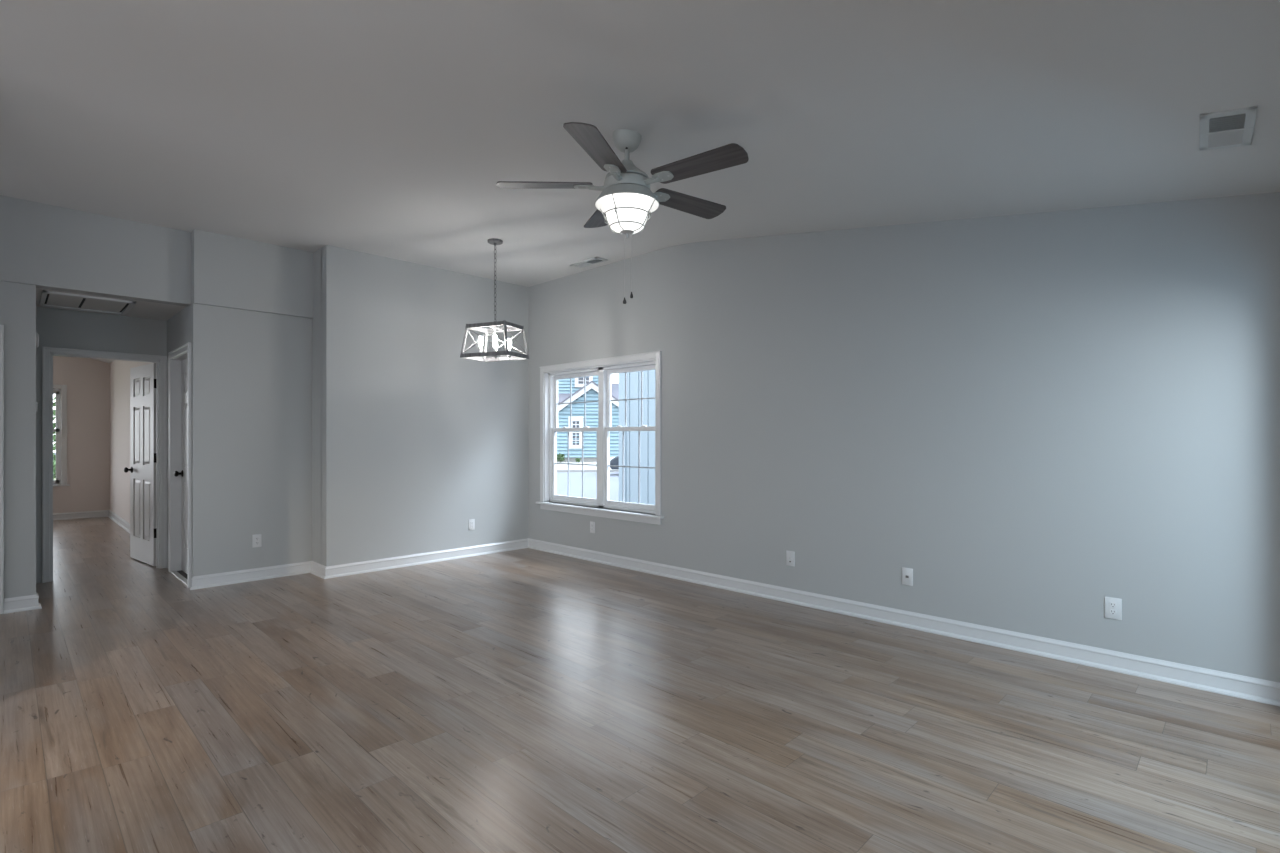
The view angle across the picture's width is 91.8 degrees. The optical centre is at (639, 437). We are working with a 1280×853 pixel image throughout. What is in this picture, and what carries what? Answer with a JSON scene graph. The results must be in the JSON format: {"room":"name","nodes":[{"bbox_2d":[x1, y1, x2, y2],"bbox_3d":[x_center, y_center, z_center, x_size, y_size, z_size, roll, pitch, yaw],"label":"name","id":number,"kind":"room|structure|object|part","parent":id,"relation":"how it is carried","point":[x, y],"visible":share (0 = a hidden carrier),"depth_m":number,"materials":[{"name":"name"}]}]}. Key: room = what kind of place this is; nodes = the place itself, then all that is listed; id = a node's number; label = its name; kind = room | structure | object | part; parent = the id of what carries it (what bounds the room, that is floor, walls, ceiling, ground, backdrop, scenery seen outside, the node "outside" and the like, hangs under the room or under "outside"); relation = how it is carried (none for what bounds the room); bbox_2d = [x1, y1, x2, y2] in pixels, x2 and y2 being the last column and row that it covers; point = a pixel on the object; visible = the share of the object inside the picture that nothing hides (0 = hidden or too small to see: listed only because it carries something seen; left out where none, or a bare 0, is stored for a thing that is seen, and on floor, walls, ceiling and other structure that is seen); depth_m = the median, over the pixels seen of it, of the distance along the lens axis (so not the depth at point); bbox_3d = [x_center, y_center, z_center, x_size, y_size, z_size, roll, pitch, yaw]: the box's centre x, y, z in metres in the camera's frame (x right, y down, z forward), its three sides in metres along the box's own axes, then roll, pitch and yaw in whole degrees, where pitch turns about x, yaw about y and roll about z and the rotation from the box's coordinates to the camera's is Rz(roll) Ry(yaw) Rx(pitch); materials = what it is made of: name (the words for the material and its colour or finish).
{"room":"empty living room","nodes":[
{"label":"empty living room","id":0,"kind":"room"},
{"bbox_2d":[53,356,109,512],"bbox_3d":[-10.195,-0.285,8.696,0.140,3.250,4.400,0,0,44],"label":"wall","id":1,"kind":"structure","parent":0,"point":[87,380],"depth_m":9.94,"materials":[{"name":"beige paint"}]},
{"bbox_2d":[53,384,69,486],"bbox_3d":[-9.405,-0.032,9.463,0.180,1.591,1.020,0,0,44],"label":"window","id":2,"kind":"structure","parent":1,"relation":"in","point":[57,390],"depth_m":9.74,"materials":[{"name":"white paint"}]},
{"bbox_3d":[-9.425,-0.407,9.482,0.025,0.635,0.796,0,0,44],"label":"sash","id":3,"kind":"part","parent":2,"relation":"part of","materials":[{"name":"clear glass"}]},
{"bbox_3d":[-9.403,0.290,9.461,0.025,0.840,0.796,0,0,44],"label":"sash","id":4,"kind":"part","parent":2,"relation":"part of","materials":[{"name":"white plastic"}]},
{"bbox_3d":[-9.430,-0.013,9.487,0.110,1.505,0.840,0,0,44],"label":"frame","id":5,"kind":"part","parent":2,"relation":"part of","materials":[{"name":"white plastic"}]},
{"bbox_2d":[53,510,108,519],"bbox_3d":[-10.134,1.237,8.637,0.030,0.106,4.200,0,0,44],"label":"baseboard","id":6,"kind":"structure","parent":1,"relation":"attached to","point":[101,513],"depth_m":9.88,"materials":[{"name":"white paint"}]},
{"bbox_2d":[0,195,190,598],"bbox_3d":[-5.565,-0.274,3.701,0.135,3.228,4.720,0,0,44],"label":"wall","id":7,"kind":"structure","parent":0,"point":[45,246],"depth_m":4.67,"materials":[{"name":"grey paint"}]},
{"bbox_2d":[0,325,3,613],"bbox_3d":[-5.019,0.233,4.184,0.023,2.114,1.011,0,0,44],"label":"trim","id":8,"kind":"structure","parent":7,"relation":"attached to","point":[1,326],"depth_m":4.53,"materials":[{"name":"white paint"}]},
{"bbox_2d":[4,592,41,613],"bbox_3d":[-4.632,1.237,4.653,0.140,0.106,0.199,0,0,44],"label":"baseboard","id":9,"kind":"structure","parent":7,"relation":"attached to","point":[30,602],"depth_m":4.61,"materials":[{"name":"white paint"}]},
{"bbox_2d":[36,307,166,582],"bbox_3d":[-5.021,0.042,5.883,0.115,2.597,1.077,0,0,44],"label":"wall","id":10,"kind":"structure","parent":0,"point":[57,328],"depth_m":5.70,"materials":[{"name":"grey paint"}]},
{"bbox_2d":[42,347,166,582],"bbox_3d":[-5.033,0.242,5.857,0.142,2.096,0.890,0,0,44],"label":"trim","id":11,"kind":"structure","parent":10,"relation":"attached to","point":[48,353],"depth_m":5.60,"materials":[{"name":"white paint"}]},
{"bbox_2d":[124,363,156,565],"bbox_3d":[-5.136,0.269,6.379,0.817,2.018,0.170,0,0,42],"label":"door","id":12,"kind":"structure","parent":10,"relation":"in","point":[143,379],"depth_m":6.34,"materials":[{"name":"white paint"}]},
{"bbox_3d":[-5.423,0.343,6.566,0.066,0.066,0.068,0,0,37],"label":"knob","id":13,"kind":"part","parent":12,"relation":"part of","materials":[{"name":"black metal"}]},
{"bbox_2d":[91,358,113,362],"bbox_3d":[-8.219,-1.546,6.697,5.640,0.727,4.500,0,0,44],"label":"ceiling","id":14,"kind":"structure","parent":0,"point":[102,360],"depth_m":9.95,"materials":[{"name":"white paint"}]},
{"bbox_2d":[110,360,150,522],"bbox_3d":[-6.661,-0.285,8.251,5.540,3.250,0.100,0,0,44],"label":"wall","id":15,"kind":"structure","parent":0,"point":[119,370],"depth_m":9.22,"materials":[{"name":"beige paint"}]},
{"bbox_2d":[108,510,129,532],"bbox_3d":[-6.706,1.237,8.204,5.540,0.106,0.030,0,0,44],"label":"baseboard","id":16,"kind":"structure","parent":15,"relation":"attached to","point":[125,525],"depth_m":9.15,"materials":[{"name":"white paint"}]},
{"bbox_2d":[167,306,189,567],"bbox_3d":[-4.288,0.082,5.836,1.230,2.517,0.120,0,0,44],"label":"wall","id":17,"kind":"structure","parent":0,"point":[178,326],"depth_m":5.83,"materials":[{"name":"grey paint"}]},
{"bbox_2d":[168,342,190,587],"bbox_3d":[-4.157,0.236,5.691,0.934,2.108,0.143,0,0,44],"label":"trim","id":18,"kind":"structure","parent":17,"relation":"attached to","point":[183,352],"depth_m":5.95,"materials":[{"name":"white paint"}]},
{"bbox_2d":[171,571,187,585],"bbox_3d":[-4.184,1.285,5.663,0.804,0.010,0.042,0,0,44],"label":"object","id":19,"kind":"structure","parent":17,"relation":"attached to","point":[178,575],"depth_m":5.67,"materials":[{"name":"wood"}]},
{"bbox_2d":[174,358,187,573],"bbox_3d":[-4.153,0.269,5.695,0.802,2.018,0.103,0,0,44],"label":"door","id":20,"kind":"structure","parent":17,"relation":"in","point":[184,363],"depth_m":5.91,"materials":[{"name":"white paint"}]},
{"bbox_3d":[-4.406,0.345,5.918,0.066,0.066,0.068,0,0,44],"label":"knob","id":21,"kind":"part","parent":20,"relation":"part of","materials":[{"name":"black metal"}]},
{"bbox_2d":[190,229,312,586],"bbox_3d":[-3.506,-0.274,5.645,0.155,3.228,0.940,0,0,44],"label":"wall","id":22,"kind":"structure","parent":0,"point":[251,307],"depth_m":5.58,"materials":[{"name":"grey paint"}]},
{"bbox_2d":[252,534,261,547],"bbox_3d":[-3.469,0.935,5.616,0.009,0.117,0.073,0,0,44],"label":"electrical outlet","id":23,"kind":"object","parent":22,"relation":"attached to","point":[256,538],"visible":1,"depth_m":5.61,"materials":[{"name":"white plastic"}]},
{"bbox_2d":[312,245,528,566],"bbox_3d":[-2.275,-0.274,6.666,0.510,3.228,2.240,0,0,44],"label":"wall","id":24,"kind":"structure","parent":0,"point":[414,440],"depth_m":6.27,"materials":[{"name":"grey paint"}]},
{"bbox_2d":[190,538,527,589],"bbox_3d":[-2.557,1.237,6.263,0.410,0.106,3.210,0,0,44],"label":"baseboard","id":25,"kind":"structure","parent":24,"relation":"attached to","point":[324,572],"depth_m":5.88,"materials":[{"name":"white paint"}]},
{"bbox_2d":[469,519,474,529],"bbox_3d":[-1.832,0.950,6.749,0.009,0.117,0.073,0,0,44],"label":"electrical outlet","id":26,"kind":"object","parent":24,"relation":"attached to","point":[472,521],"visible":1,"depth_m":6.75,"materials":[{"name":"white plastic"}]},
{"bbox_2d":[0,517,1279,852],"bbox_3d":[-4.435,1.347,4.848,13.680,0.126,8.140,0,0,44],"label":"floor","id":27,"kind":"structure","parent":0,"point":[526,700],"depth_m":2.76,"materials":[{"name":"wood"}]},
{"bbox_2d":[0,0,1279,320],"bbox_3d":[-2.387,-1.532,2.855,8.005,0.751,8.150,0,0,44],"label":"ceiling","id":28,"kind":"structure","parent":0,"point":[385,128],"depth_m":2.89,"materials":[{"name":"white paint"}]},
{"bbox_2d":[39,290,135,314],"bbox_3d":[-4.743,-1.148,5.319,0.720,0.018,0.575,0,0,44],"label":"ceiling vent","id":29,"kind":"object","parent":28,"relation":"attached to","point":[48,298],"visible":1,"depth_m":5.30,"materials":[{"name":"white metal"}]},
{"bbox_3d":[-4.842,-1.153,5.218,0.630,0.008,0.202,0,0,44],"label":"panel","id":30,"kind":"part","parent":29,"relation":"part of","materials":[{"name":"white paint"}]},
{"bbox_3d":[-4.667,-1.153,5.397,0.630,0.008,0.262,0,0,44],"label":"panel","id":31,"kind":"part","parent":29,"relation":"part of","materials":[{"name":"white paint"}]},
{"bbox_2d":[460,238,529,361],"bbox_3d":[-1.301,-1.238,5.571,0.517,1.060,0.352,0,0,23],"label":"pendant lantern","id":32,"kind":"object","parent":28,"relation":"hanging from","point":[505,355],"visible":1,"depth_m":5.52,"materials":[{"name":"grey metal"}]},
{"bbox_3d":[-1.564,-0.861,5.521,0.073,0.304,0.020,0,0,-4],"label":"corner post","id":33,"kind":"part","parent":32,"relation":"part of","materials":[{"name":"metal"}]},
{"bbox_3d":[-1.413,-0.849,5.505,0.041,0.105,0.041,0,0,23],"label":"bulb","id":34,"kind":"part","parent":32,"relation":"part of","materials":[{"name":"white glass"}]},
{"bbox_3d":[-1.445,-0.861,5.796,0.020,0.304,0.073,0,0,-39],"label":"corner post","id":35,"kind":"part","parent":32,"relation":"part of","materials":[{"name":"metal"}]},
{"bbox_3d":[-1.301,-0.991,5.571,0.417,0.034,0.295,0,0,23],"label":"frame","id":36,"kind":"part","parent":32,"relation":"part of","materials":[{"name":"black metal"}]},
{"bbox_3d":[-1.301,-1.377,5.571,0.021,0.710,0.020,0,0,-22],"label":"chain","id":37,"kind":"part","parent":32,"relation":"part of","materials":[{"name":"grey metal"}]},
{"bbox_3d":[-1.273,-0.849,5.444,0.041,0.105,0.041,0,0,23],"label":"bulb","id":38,"kind":"part","parent":32,"relation":"part of","materials":[{"name":"white glass"}]},
{"bbox_3d":[-1.301,-0.728,5.571,0.500,0.034,0.338,0,0,23],"label":"frame","id":39,"kind":"part","parent":32,"relation":"part of","materials":[{"name":"black metal"}]},
{"bbox_3d":[-1.301,-0.892,5.571,0.040,0.305,0.276,0,0,23],"label":"stem","id":40,"kind":"part","parent":32,"relation":"part of","materials":[{"name":"grey metal"}]},
{"bbox_3d":[-1.158,-0.861,5.346,0.020,0.304,0.073,0,0,-39],"label":"corner post","id":41,"kind":"part","parent":32,"relation":"part of","materials":[{"name":"black metal"}]},
{"bbox_3d":[-1.039,-0.861,5.621,0.073,0.304,0.020,0,0,-4],"label":"corner post","id":42,"kind":"part","parent":32,"relation":"part of","materials":[{"name":"metal"}]},
{"bbox_2d":[570,257,607,268],"bbox_3d":[-0.520,-1.763,6.259,0.420,0.019,0.150,0,0,44],"label":"ceiling vent","id":43,"kind":"object","parent":28,"relation":"in","point":[592,261],"visible":1,"depth_m":6.23,"materials":[{"name":"white metal"}]},
{"bbox_2d":[496,122,748,303],"bbox_3d":[-0.030,-1.141,3.179,1.264,0.862,1.262,0,0,44],"label":"ceiling fan","id":44,"kind":"object","parent":28,"relation":"hanging from","point":[625,202],"visible":0.99,"depth_m":3.08,"materials":[{"name":"white metal"}]},
{"bbox_3d":[-0.485,-1.290,3.170,0.487,0.006,0.151,0,11,-1],"label":"blade","id":45,"kind":"part","parent":44,"relation":"part of","materials":[{"name":"wood"}]},
{"bbox_3d":[-0.189,-1.290,2.777,0.151,0.007,0.487,12,3,17],"label":"blade","id":46,"kind":"part","parent":44,"relation":"part of","materials":[{"name":"wood"}]},
{"bbox_3d":[-0.202,-1.290,3.573,0.151,0.006,0.487,-12,4,-19],"label":"blade","id":47,"kind":"part","parent":44,"relation":"part of","materials":[{"name":"wood"}]},
{"bbox_3d":[-0.082,-0.975,3.293,0.001,0.470,0.001,0,0,44],"label":"pull chain","id":48,"kind":"part","parent":44,"relation":"part of","materials":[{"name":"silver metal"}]},
{"bbox_3d":[-0.066,-1.365,3.177,0.226,0.099,0.226,0,0,44],"label":"motor","id":49,"kind":"part","parent":44,"relation":"part of","materials":[{"name":"white metal"}]},
{"bbox_3d":[-0.066,-1.146,3.177,0.240,0.188,0.240,0,0,44],"label":"lamp shade","id":50,"kind":"part","parent":44,"relation":"part of","materials":[{"name":"white glass"}]},
{"bbox_3d":[-0.045,-0.990,3.293,0.001,0.440,0.001,0,0,44],"label":"pull chain","id":51,"kind":"part","parent":44,"relation":"part of","materials":[{"name":"silver metal"}]},
{"bbox_3d":[0.268,-1.290,3.429,0.487,0.006,0.151,0,-11,-37],"label":"blade","id":52,"kind":"part","parent":44,"relation":"part of","materials":[{"name":"wood"}]},
{"bbox_3d":[0.277,-1.290,2.937,0.487,0.006,0.151,0,-11,35],"label":"blade","id":53,"kind":"part","parent":44,"relation":"part of","materials":[{"name":"wood"}]},
{"bbox_2d":[1199,106,1257,150],"bbox_3d":[2.302,-1.208,2.434,0.158,0.038,0.385,0,0,42],"label":"ceiling vent","id":54,"kind":"object","parent":28,"relation":"in","point":[1234,127],"visible":1,"depth_m":2.41,"materials":[{"name":"white metal"}]},
{"bbox_2d":[529,192,1279,682],"bbox_3d":[0.953,-0.274,5.184,6.460,3.228,0.150,0,0,44],"label":"wall","id":55,"kind":"structure","parent":0,"point":[1042,418],"depth_m":3.92,"materials":[{"name":"grey paint"}]},
{"bbox_2d":[590,521,594,532],"bbox_3d":[-0.498,0.940,6.490,0.073,0.117,0.009,0,0,44],"label":"electrical outlet","id":56,"kind":"object","parent":55,"relation":"attached to","point":[592,524],"visible":1,"depth_m":6.48,"materials":[{"name":"white plastic"}]},
{"bbox_2d":[536,351,663,524],"bbox_3d":[-0.435,0.004,6.497,1.940,1.631,0.200,0,0,44],"label":"window","id":57,"kind":"structure","parent":55,"relation":"in","point":[603,368],"depth_m":6.49,"materials":[{"name":"white paint"}]},
{"bbox_3d":[-0.710,0.299,6.820,0.815,0.812,0.032,0,0,44],"label":"sash","id":58,"kind":"part","parent":57,"relation":"part of","materials":[{"name":"clear glass"}]},
{"bbox_3d":[-0.685,-0.385,6.846,0.815,0.640,0.030,0,0,44],"label":"sash","id":59,"kind":"part","parent":57,"relation":"part of","materials":[{"name":"clear glass"}]},
{"bbox_3d":[-0.451,0.747,6.481,1.940,0.024,0.155,0,0,44],"label":"sill","id":60,"kind":"part","parent":57,"relation":"part of","materials":[{"name":"white paint"}]},
{"bbox_3d":[-0.087,0.299,6.212,0.765,0.812,0.032,0,0,44],"label":"sash","id":61,"kind":"part","parent":57,"relation":"part of","materials":[{"name":"clear glass"}]},
{"bbox_3d":[-0.062,-0.385,6.238,0.765,0.640,0.030,0,0,44],"label":"sash","id":62,"kind":"part","parent":57,"relation":"part of","materials":[{"name":"clear glass"}]},
{"bbox_2d":[786,551,794,566],"bbox_3d":[1.174,0.948,4.851,0.073,0.117,0.017,0,0,44],"label":"cable plate","id":63,"kind":"object","parent":55,"relation":"attached to","point":[790,555],"visible":1,"depth_m":4.85,"materials":[{"name":"white plastic"}]},
{"bbox_2d":[528,538,1279,705],"bbox_3d":[0.886,1.237,5.123,6.170,0.106,0.030,0,0,44],"label":"baseboard","id":64,"kind":"structure","parent":55,"relation":"attached to","point":[1229,684],"depth_m":3.90,"materials":[{"name":"white paint"}]},
{"bbox_2d":[902,567,912,585],"bbox_3d":[1.821,0.948,4.225,0.073,0.117,0.010,0,0,44],"label":"plate","id":65,"kind":"object","parent":55,"relation":"attached to","point":[907,573],"visible":1,"depth_m":4.22,"materials":[{"name":"white plastic"}]},
{"bbox_2d":[1105,597,1121,619],"bbox_3d":[2.625,0.948,3.440,0.076,0.118,0.009,0,0,44],"label":"electrical outlet","id":66,"kind":"object","parent":55,"relation":"attached to","point":[1113,606],"visible":1,"depth_m":3.44,"materials":[{"name":"white plastic"}]},
{"bbox_2d":[1109,602,1116,607],"bbox_3d":[2.623,0.928,3.438,0.034,0.026,0.002,0,0,44],"label":"receptacle","id":67,"kind":"object","parent":66,"relation":"attached to","point":[1111,604],"depth_m":3.44,"materials":[{"name":"white plastic"}]},
{"bbox_2d":[1109,609,1116,614],"bbox_3d":[2.623,0.968,3.438,0.034,0.026,0.002,0,0,44],"label":"receptacle","id":68,"kind":"object","parent":66,"relation":"attached to","point":[1111,611],"depth_m":3.44,"materials":[{"name":"white plastic"}]},
{"bbox_3d":[-5.074,0.082,5.105,1.125,2.517,0.110,0,0,44],"label":"wall","id":69,"kind":"structure","parent":0,"visible":0},
{"bbox_2d":[36,332,38,347],"bbox_3d":[-5.025,-0.810,5.160,0.136,0.136,0.036,0,0,44],"label":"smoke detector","id":70,"kind":"object","parent":69,"relation":"attached to","point":[37,334],"visible":0.4,"depth_m":5.13,"materials":[{"name":"white plastic"}]},
{"label":"outside","id":71,"kind":"structure","parent":0,"visible":0},
{"bbox_2d":[53,452,618,500],"bbox_3d":[-0.423,2.040,35.353,170.000,0.300,170.000,0,0,44],"label":"ground","id":72,"kind":"structure","parent":71,"point":[575,478],"depth_m":24.93,"materials":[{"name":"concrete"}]},
{"bbox_2d":[610,455,618,468],"bbox_3d":[0.867,1.056,31.488,4.742,1.660,1.890,0,0,2],"label":"car","id":73,"kind":"object","parent":72,"relation":"on","point":[613,460],"visible":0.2,"depth_m":30.65,"materials":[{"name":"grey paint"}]},
{"bbox_2d":[619,370,654,504],"bbox_3d":[4.073,-1.510,14.192,8.400,6.800,6.000,0,0,44],"label":"outbuilding","id":74,"kind":"structure","parent":72,"relation":"on","point":[631,438],"depth_m":14.73,"materials":[{"name":"blue"}]},
{"bbox_3d":[-0.386,-0.710,15.114,0.230,5.200,0.150,0,0,44],"label":"corner trim","id":75,"kind":"part","parent":74,"relation":"part of","materials":[{"name":"blue"}]},
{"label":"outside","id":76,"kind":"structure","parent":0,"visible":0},
{"bbox_3d":[-20.049,1.860,17.828,25.000,0.060,21.500,0,0,44],"label":"lawn","id":77,"kind":"structure","parent":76,"visible":0},
{"bbox_2d":[53,396,55,478],"bbox_3d":[-16.422,0.344,16.780,2.750,3.102,3.308,0,0,44],"label":"tree","id":78,"kind":"object","parent":77,"relation":"on","point":[54,403],"visible":0.02,"depth_m":16.85,"materials":[{"name":"green plant"}]},
{"bbox_2d":[53,453,55,479],"bbox_3d":[-13.103,1.075,14.068,1.517,1.641,1.820,0,0,44],"label":"shrub","id":79,"kind":"object","parent":77,"relation":"on","point":[54,457],"visible":0.03,"depth_m":13.81,"materials":[{"name":"green plant"}]},
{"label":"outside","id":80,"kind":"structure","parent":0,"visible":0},
{"bbox_2d":[557,462,618,471],"bbox_3d":[-4.364,1.830,54.425,83.637,0.120,87.369,0,0,44],"label":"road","id":81,"kind":"structure","parent":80,"point":[560,467],"depth_m":36.58,"materials":[{"name":"white"}]},
{"bbox_2d":[557,453,564,461],"bbox_3d":[-5.657,1.438,43.981,0.702,0.680,0.712,0,0,44],"label":"shrub","id":82,"kind":"object","parent":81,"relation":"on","point":[560,458],"visible":0.98,"depth_m":43.88,"materials":[{"name":"green plant"}]},
{"bbox_2d":[557,376,618,461],"bbox_3d":[-4.070,-4.310,52.111,22.008,12.400,14.860,0,0,-5],"label":"house","id":83,"kind":"structure","parent":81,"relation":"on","point":[575,438],"depth_m":45.05,"materials":[{"name":"blue"}]},
{"bbox_3d":[-4.646,-0.331,44.998,0.482,1.740,0.070,0,0,-5],"label":"pane","id":84,"kind":"part","parent":83,"relation":"part of","materials":[{"name":"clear glass"}]},
{"bbox_3d":[-4.556,-5.071,50.202,0.863,1.473,0.070,0,0,-5],"label":"pane","id":85,"kind":"part","parent":83,"relation":"part of","materials":[{"name":"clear glass"}]},
{"bbox_3d":[-3.493,-2.772,44.914,5.708,2.440,0.300,0,0,-5],"label":"gable trim","id":86,"kind":"part","parent":83,"relation":"part of","materials":[{"name":"white wood"}]}
]}

